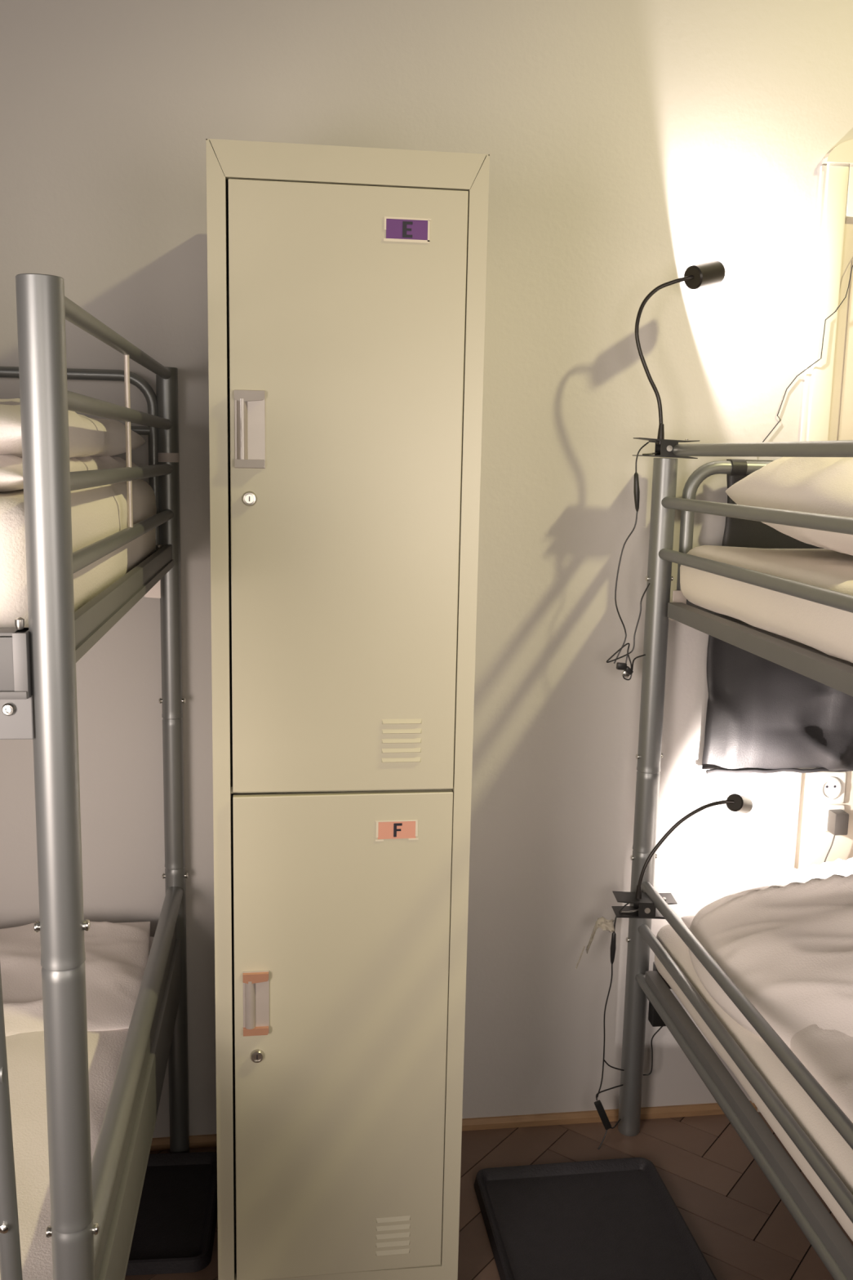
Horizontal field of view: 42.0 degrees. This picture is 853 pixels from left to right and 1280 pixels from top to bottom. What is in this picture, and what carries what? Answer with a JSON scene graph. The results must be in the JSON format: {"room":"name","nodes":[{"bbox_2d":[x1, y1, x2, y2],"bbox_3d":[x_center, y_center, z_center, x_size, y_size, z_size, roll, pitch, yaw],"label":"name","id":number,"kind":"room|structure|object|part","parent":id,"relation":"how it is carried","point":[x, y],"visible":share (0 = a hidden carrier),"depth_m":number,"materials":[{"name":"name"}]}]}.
{"room":"dormitory","nodes":[
{"label":"dormitory","id":0,"kind":"room"},
{"bbox_2d":[0,0,852,1137],"bbox_3d":[0.094,-0.654,2.071,5.602,3.450,0.100,0,9,-8],"label":"wall","id":1,"kind":"structure","parent":0,"point":[631,145],"depth_m":2.06,"materials":[{"name":"paint"}]},
{"bbox_2d":[150,1100,757,1151],"bbox_3d":[0.041,0.998,2.284,5.551,0.020,0.012,0,9,-8],"label":"baseboard","id":2,"kind":"structure","parent":1,"relation":"attached to","point":[711,1108],"depth_m":2.31,"materials":[{"name":"brown wood"}]},
{"bbox_2d":[751,139,852,1111],"bbox_3d":[1.199,0.038,2.280,0.975,1.963,0.031,0,9,-7],"label":"trim","id":3,"kind":"structure","parent":1,"relation":"attached to","point":[798,839],"depth_m":2.13,"materials":[{"name":"beige paint"}]},
{"bbox_3d":[1.217,0.105,2.300,0.914,1.825,0.018,0,9,-7],"label":"panel","id":4,"kind":"part","parent":3,"relation":"part of","materials":[{"name":"beige paint"}]},
{"bbox_3d":[1.220,-0.908,2.124,0.972,0.045,0.031,0,9,-7],"label":"cornice","id":5,"kind":"part","parent":3,"relation":"part of","materials":[{"name":"beige paint"}]},
{"bbox_2d":[762,265,852,442],"bbox_3d":[0.736,-0.565,2.112,0.197,0.412,0.014,1,9,-1],"label":"cable","id":6,"kind":"object","parent":1,"relation":"attached to","point":[852,265],"visible":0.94,"depth_m":2.11,"materials":[{"name":"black plastic"}]},
{"bbox_2d":[812,771,846,804],"bbox_3d":[0.823,0.302,2.267,0.068,0.068,0.014,0,9,-7],"label":"wall socket","id":7,"kind":"object","parent":1,"relation":"attached to","point":[828,787],"visible":0.97,"depth_m":2.26,"materials":[{"name":"white plastic"}]},
{"bbox_2d":[822,804,848,862],"bbox_3d":[0.833,0.411,2.272,0.050,0.145,0.042,0,9,-7],"label":"power adapter","id":8,"kind":"object","parent":7,"relation":"attached to","point":[835,819],"visible":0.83,"depth_m":2.26,"materials":[{"name":"plastic"}]},
{"bbox_3d":[0.821,0.438,2.270,0.026,0.093,0.006,-2,10,-17],"label":"cord","id":9,"kind":"part","parent":8,"relation":"part of","materials":[{"name":"plastic"}]},
{"bbox_2d":[124,1111,852,1279],"bbox_3d":[0.343,1.409,0.074,5.800,0.060,4.800,0,9,-7],"label":"floor","id":10,"kind":"structure","parent":0,"point":[739,1222],"depth_m":2.12,"materials":[{"name":"brown wood"}]},
{"bbox_2d":[0,273,189,1279],"bbox_3d":[-1.382,0.352,1.438,2.016,1.510,1.069,0,9,-7],"label":"bunk bed","id":11,"kind":"object","parent":10,"relation":"on","point":[95,1204],"visible":0.99,"depth_m":1.06,"materials":[{"name":"silver metal"}]},
{"bbox_3d":[-0.345,0.435,1.070,0.040,1.510,0.040,0,9,-7],"label":"post","id":12,"kind":"part","parent":11,"relation":"part of","materials":[{"name":"silver metal"}]},
{"bbox_2d":[0,479,156,627],"bbox_3d":[-1.343,-0.133,1.372,1.878,0.154,0.946,0,9,-7],"label":"mattress","id":13,"kind":"object","parent":11,"relation":"on","point":[99,513],"visible":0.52,"depth_m":1.29,"materials":[{"name":"white fabric"}]},
{"bbox_2d":[0,453,137,492],"bbox_3d":[-0.745,-0.231,1.446,0.620,0.060,0.860,0,9,-7],"label":"duvet","id":14,"kind":"object","parent":13,"relation":"on","point":[11,465],"visible":0.21,"depth_m":1.15,"materials":[{"name":"white fabric"}]},
{"bbox_2d":[0,398,145,458],"bbox_3d":[-0.664,-0.278,1.480,0.460,0.092,0.860,0,9,-7],"label":"pillow","id":15,"kind":"object","parent":14,"relation":"on","point":[87,436],"visible":0.52,"depth_m":1.38,"materials":[{"name":"white fabric"}]},
{"bbox_3d":[-1.417,-0.300,1.846,1.906,0.342,0.019,0,9,-7],"label":"guard rail","id":16,"kind":"part","parent":11,"relation":"part of","materials":[{"name":"silver metal"}]},
{"bbox_3d":[-0.392,-0.381,1.446,0.018,0.018,1.016,0,9,-7],"label":"rail","id":17,"kind":"part","parent":11,"relation":"part of","materials":[{"name":"silver metal"}]},
{"bbox_3d":[-0.394,-0.296,1.460,0.018,0.018,1.016,0,9,-7],"label":"rail","id":18,"kind":"part","parent":11,"relation":"part of","materials":[{"name":"silver metal"}]},
{"bbox_3d":[-0.395,-0.220,1.473,0.018,0.018,1.016,0,9,-7],"label":"rail","id":19,"kind":"part","parent":11,"relation":"part of","materials":[{"name":"silver metal"}]},
{"bbox_3d":[-0.397,-0.141,1.486,0.018,0.018,1.016,0,9,-7],"label":"rail","id":20,"kind":"part","parent":11,"relation":"part of","materials":[{"name":"silver metal"}]},
{"bbox_3d":[-0.396,-0.262,1.475,0.007,0.243,0.007,0,9,-7],"label":"upright rod","id":21,"kind":"part","parent":11,"relation":"part of","materials":[{"name":"silver metal"}]},
{"bbox_3d":[-0.412,0.556,1.601,0.031,0.031,1.016,0,9,-7],"label":"rail","id":22,"kind":"part","parent":11,"relation":"part of","materials":[{"name":"silver metal"}]},
{"bbox_3d":[-1.420,-0.368,1.835,1.896,0.015,0.015,0,9,-7],"label":"guard rail","id":23,"kind":"part","parent":11,"relation":"part of","materials":[{"name":"silver metal"}]},
{"bbox_3d":[-0.470,0.268,2.064,0.038,1.510,0.038,0,9,-7],"label":"post","id":24,"kind":"part","parent":11,"relation":"part of","materials":[{"name":"silver metal"}]},
{"bbox_3d":[-1.366,0.699,1.509,1.869,0.084,0.945,0,9,-7],"label":"mattress","id":25,"kind":"object","parent":11,"relation":"on","visible":0},
{"bbox_2d":[0,936,153,1279],"bbox_3d":[-1.357,0.634,1.500,1.870,0.052,0.950,0,9,-7],"label":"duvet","id":26,"kind":"object","parent":25,"relation":"on","point":[25,1052],"visible":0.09,"depth_m":1.49,"materials":[{"name":"white fabric"}]},
{"bbox_2d":[0,921,150,1036],"bbox_3d":[-0.839,0.565,1.829,0.740,0.057,0.380,-1,10,-13],"label":"pillow","id":27,"kind":"object","parent":26,"relation":"on","point":[117,954],"visible":0.74,"depth_m":1.85,"materials":[{"name":"white fabric"}]},
{"bbox_2d":[125,1151,217,1275],"bbox_3d":[-0.676,1.028,1.996,0.595,0.022,0.305,0,9,-5],"label":"tray","id":28,"kind":"object","parent":10,"relation":"on","point":[175,1228],"visible":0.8,"depth_m":2.00,"materials":[{"name":"black plastic"}]},
{"bbox_2d":[205,138,489,1279],"bbox_3d":[-0.148,0.177,1.852,0.380,1.773,0.476,0,9,-7],"label":"locker","id":29,"kind":"object","parent":10,"relation":"on","point":[346,285],"visible":1,"depth_m":1.61,"materials":[{"name":"beige metal"}]},
{"bbox_3d":[-0.244,-0.291,1.534,0.042,0.106,0.004,0,9,-7],"label":"handle","id":30,"kind":"part","parent":29,"relation":"part of","materials":[{"name":"plastic"}]},
{"bbox_3d":[-0.255,0.543,1.666,0.039,0.100,0.004,0,9,-8],"label":"handle","id":31,"kind":"part","parent":29,"relation":"part of","materials":[{"name":"plastic"}]},
{"bbox_3d":[-0.129,0.615,1.703,0.324,0.787,0.018,0,9,-8],"label":"door","id":32,"kind":"part","parent":29,"relation":"part of","materials":[{"name":"beige metal"}]},
{"bbox_3d":[-0.113,-0.197,1.573,0.324,0.847,0.018,0,9,-7],"label":"door","id":33,"kind":"part","parent":29,"relation":"part of","materials":[{"name":"beige metal"}]},
{"bbox_2d":[474,1157,716,1279],"bbox_3d":[0.305,1.069,1.875,0.358,0.022,0.585,0,9,-8],"label":"tray","id":34,"kind":"object","parent":10,"relation":"on","point":[617,1219],"visible":1,"depth_m":2.00,"materials":[{"name":"black plastic"}]},
{"bbox_2d":[617,440,852,1279],"bbox_3d":[1.473,0.404,1.839,2.035,1.397,1.004,0,9,-7],"label":"bunk bed","id":35,"kind":"object","parent":10,"relation":"on","point":[831,1244],"visible":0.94,"depth_m":1.84,"materials":[{"name":"silver metal"}]},
{"bbox_3d":[0.433,0.337,2.187,0.046,1.372,0.046,0,9,-7],"label":"post","id":36,"kind":"part","parent":35,"relation":"part of","materials":[{"name":"silver metal"}]},
{"bbox_2d":[606,260,725,679],"bbox_3d":[0.438,-0.299,2.024,0.181,0.765,0.065,-2,10,-16],"label":"lamp","id":37,"kind":"object","parent":35,"relation":"attached to","point":[711,273],"visible":1,"depth_m":2.00,"materials":[{"name":"black plastic"}]},
{"bbox_3d":[0.368,-0.097,2.063,0.035,0.287,0.007,0,9,-7],"label":"cord","id":38,"kind":"part","parent":37,"relation":"part of","materials":[{"name":"black plastic"}]},
{"bbox_3d":[0.377,-0.022,2.083,0.082,0.169,0.019,0,9,-7],"label":"cord","id":39,"kind":"part","parent":37,"relation":"part of","materials":[{"name":"black plastic"}]},
{"bbox_3d":[0.392,0.051,2.097,0.050,0.048,0.008,-4,11,-30],"label":"cord","id":40,"kind":"part","parent":37,"relation":"part of","materials":[{"name":"black plastic"}]},
{"bbox_2d":[633,472,639,511],"bbox_3d":[0.384,-0.271,2.032,0.013,0.071,0.011,0,9,-7],"label":"switch","id":41,"kind":"object","parent":37,"relation":"attached to","point":[636,489],"depth_m":2.03,"materials":[{"name":"black plastic"}]},
{"bbox_3d":[0.392,-0.333,2.018,0.023,0.056,0.005,1,9,1],"label":"cord","id":42,"kind":"part","parent":37,"relation":"part of","materials":[{"name":"black plastic"}]},
{"bbox_2d":[657,423,664,444],"bbox_3d":[0.425,-0.373,2.015,0.013,0.037,0.013,-7,12,-40],"label":"socket","id":43,"kind":"object","parent":37,"relation":"attached to","point":[660,438],"depth_m":2.01,"materials":[{"name":"black metal"}]},
{"bbox_2d":[594,793,752,1149],"bbox_3d":[0.477,0.647,2.186,0.269,0.756,0.130,2,9,5],"label":"lamp","id":44,"kind":"object","parent":35,"relation":"attached to","point":[643,907],"visible":0.96,"depth_m":2.12,"materials":[{"name":"black plastic"}]},
{"bbox_2d":[575,916,614,968],"bbox_3d":[0.329,0.590,2.167,0.073,0.105,0.018,0,9,-7],"label":"plastic film","id":45,"kind":"object","parent":44,"relation":"hanging from","point":[604,924],"visible":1,"depth_m":2.16,"materials":[{"name":"plastic"}]},
{"bbox_3d":[0.354,1.001,2.232,0.029,0.038,0.004,-7,12,-41],"label":"cord","id":46,"kind":"part","parent":44,"relation":"part of","materials":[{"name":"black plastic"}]},
{"bbox_3d":[0.354,0.775,2.208,0.020,0.287,0.006,1,9,0],"label":"cord","id":47,"kind":"part","parent":44,"relation":"part of","materials":[{"name":"black plastic"}]},
{"bbox_3d":[0.368,0.911,2.240,0.064,0.019,0.004,-3,10,-26],"label":"cord","id":48,"kind":"part","parent":44,"relation":"part of","materials":[{"name":"black plastic"}]},
{"bbox_2d":[610,932,616,964],"bbox_3d":[0.365,0.603,2.176,0.011,0.068,0.011,0,9,-7],"label":"switch","id":49,"kind":"object","parent":44,"relation":"attached to","point":[613,944],"depth_m":2.17,"materials":[{"name":"black plastic"}]},
{"bbox_3d":[0.376,0.854,2.232,0.052,0.037,0.004,-3,10,-25],"label":"cord","id":50,"kind":"part","parent":44,"relation":"part of","materials":[{"name":"black plastic"}]},
{"bbox_3d":[0.382,0.979,2.248,0.034,0.012,0.004,-7,12,-40],"label":"cord","id":51,"kind":"part","parent":44,"relation":"part of","materials":[{"name":"black plastic"}]},
{"bbox_3d":[0.371,0.537,2.146,0.018,0.074,0.038,-5,11,-33],"label":"cord","id":52,"kind":"part","parent":44,"relation":"part of","materials":[{"name":"black plastic"}]},
{"bbox_2d":[635,884,641,905],"bbox_3d":[0.406,0.487,2.130,0.013,0.037,0.013,6,10,26],"label":"socket","id":53,"kind":"object","parent":44,"relation":"attached to","point":[638,891],"depth_m":2.12,"materials":[{"name":"black metal"}]},
{"bbox_3d":[0.470,0.825,2.276,0.055,0.142,0.007,1,9,-2],"label":"cord","id":54,"kind":"part","parent":44,"relation":"part of","materials":[{"name":"black plastic"}]},
{"bbox_3d":[1.419,-0.203,2.218,1.894,0.270,0.025,0,9,-7],"label":"guard rail","id":55,"kind":"part","parent":35,"relation":"part of","materials":[{"name":"silver metal"}]},
{"bbox_3d":[0.484,0.750,1.772,0.021,0.021,0.954,0,9,-7],"label":"rail","id":56,"kind":"part","parent":35,"relation":"part of","materials":[{"name":"silver metal"}]},
{"bbox_3d":[0.486,0.649,1.755,0.021,0.021,0.954,0,9,-7],"label":"rail","id":57,"kind":"part","parent":35,"relation":"part of","materials":[{"name":"silver metal"}]},
{"bbox_3d":[0.488,0.561,1.740,0.021,0.021,0.954,0,9,-7],"label":"rail","id":58,"kind":"part","parent":35,"relation":"part of","materials":[{"name":"silver metal"}]},
{"bbox_2d":[654,923,852,1240],"bbox_3d":[1.446,0.679,1.874,1.909,0.118,0.922,0,9,-7],"label":"mattress","id":59,"kind":"object","parent":35,"relation":"on","point":[832,1145],"visible":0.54,"depth_m":1.65,"materials":[{"name":"white fabric"}]},
{"bbox_2d":[680,914,852,1122],"bbox_3d":[1.357,0.611,1.835,1.620,0.078,0.900,0,9,-7],"label":"duvet","id":60,"kind":"object","parent":59,"relation":"on","point":[827,1055],"visible":0.24,"depth_m":1.64,"materials":[{"name":"white fabric"}]},
{"bbox_2d":[688,857,852,1048],"bbox_3d":[0.931,0.533,1.942,0.929,0.243,0.568,0,9,-7],"label":"pillow","id":61,"kind":"object","parent":60,"relation":"on","point":[784,939],"visible":0.81,"depth_m":1.85,"materials":[{"name":"white fabric"}]},
{"bbox_3d":[0.502,-0.086,1.634,0.021,0.021,0.954,0,9,-7],"label":"rail","id":62,"kind":"part","parent":35,"relation":"part of","materials":[{"name":"silver metal"}]},
{"bbox_3d":[0.504,-0.181,1.618,0.021,0.021,0.954,0,9,-7],"label":"rail","id":63,"kind":"part","parent":35,"relation":"part of","materials":[{"name":"silver metal"}]},
{"bbox_3d":[0.505,-0.276,1.610,0.021,0.021,0.968,0,9,-7],"label":"rail","id":64,"kind":"part","parent":35,"relation":"part of","materials":[{"name":"silver metal"}]},
{"bbox_2d":[680,545,852,662],"bbox_3d":[1.463,-0.050,1.753,1.907,0.115,0.914,0,9,-7],"label":"mattress","id":65,"kind":"object","parent":35,"relation":"on","point":[827,629],"visible":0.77,"depth_m":1.70,"materials":[{"name":"white fabric"}]},
{"bbox_2d":[725,457,852,555],"bbox_3d":[0.876,-0.221,1.779,0.649,0.201,0.591,0,9,-5],"label":"pillow","id":66,"kind":"object","parent":65,"relation":"on","point":[815,485],"visible":0.77,"depth_m":1.71,"materials":[{"name":"white fabric"}]},
{"bbox_2d":[702,458,852,773],"bbox_3d":[1.021,-0.037,2.208,0.937,0.618,0.054,0,9,-7],"label":"organizer","id":67,"kind":"object","parent":35,"relation":"hanging from","point":[764,716],"visible":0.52,"depth_m":2.20,"materials":[{"name":"black fabric"}]}
]}

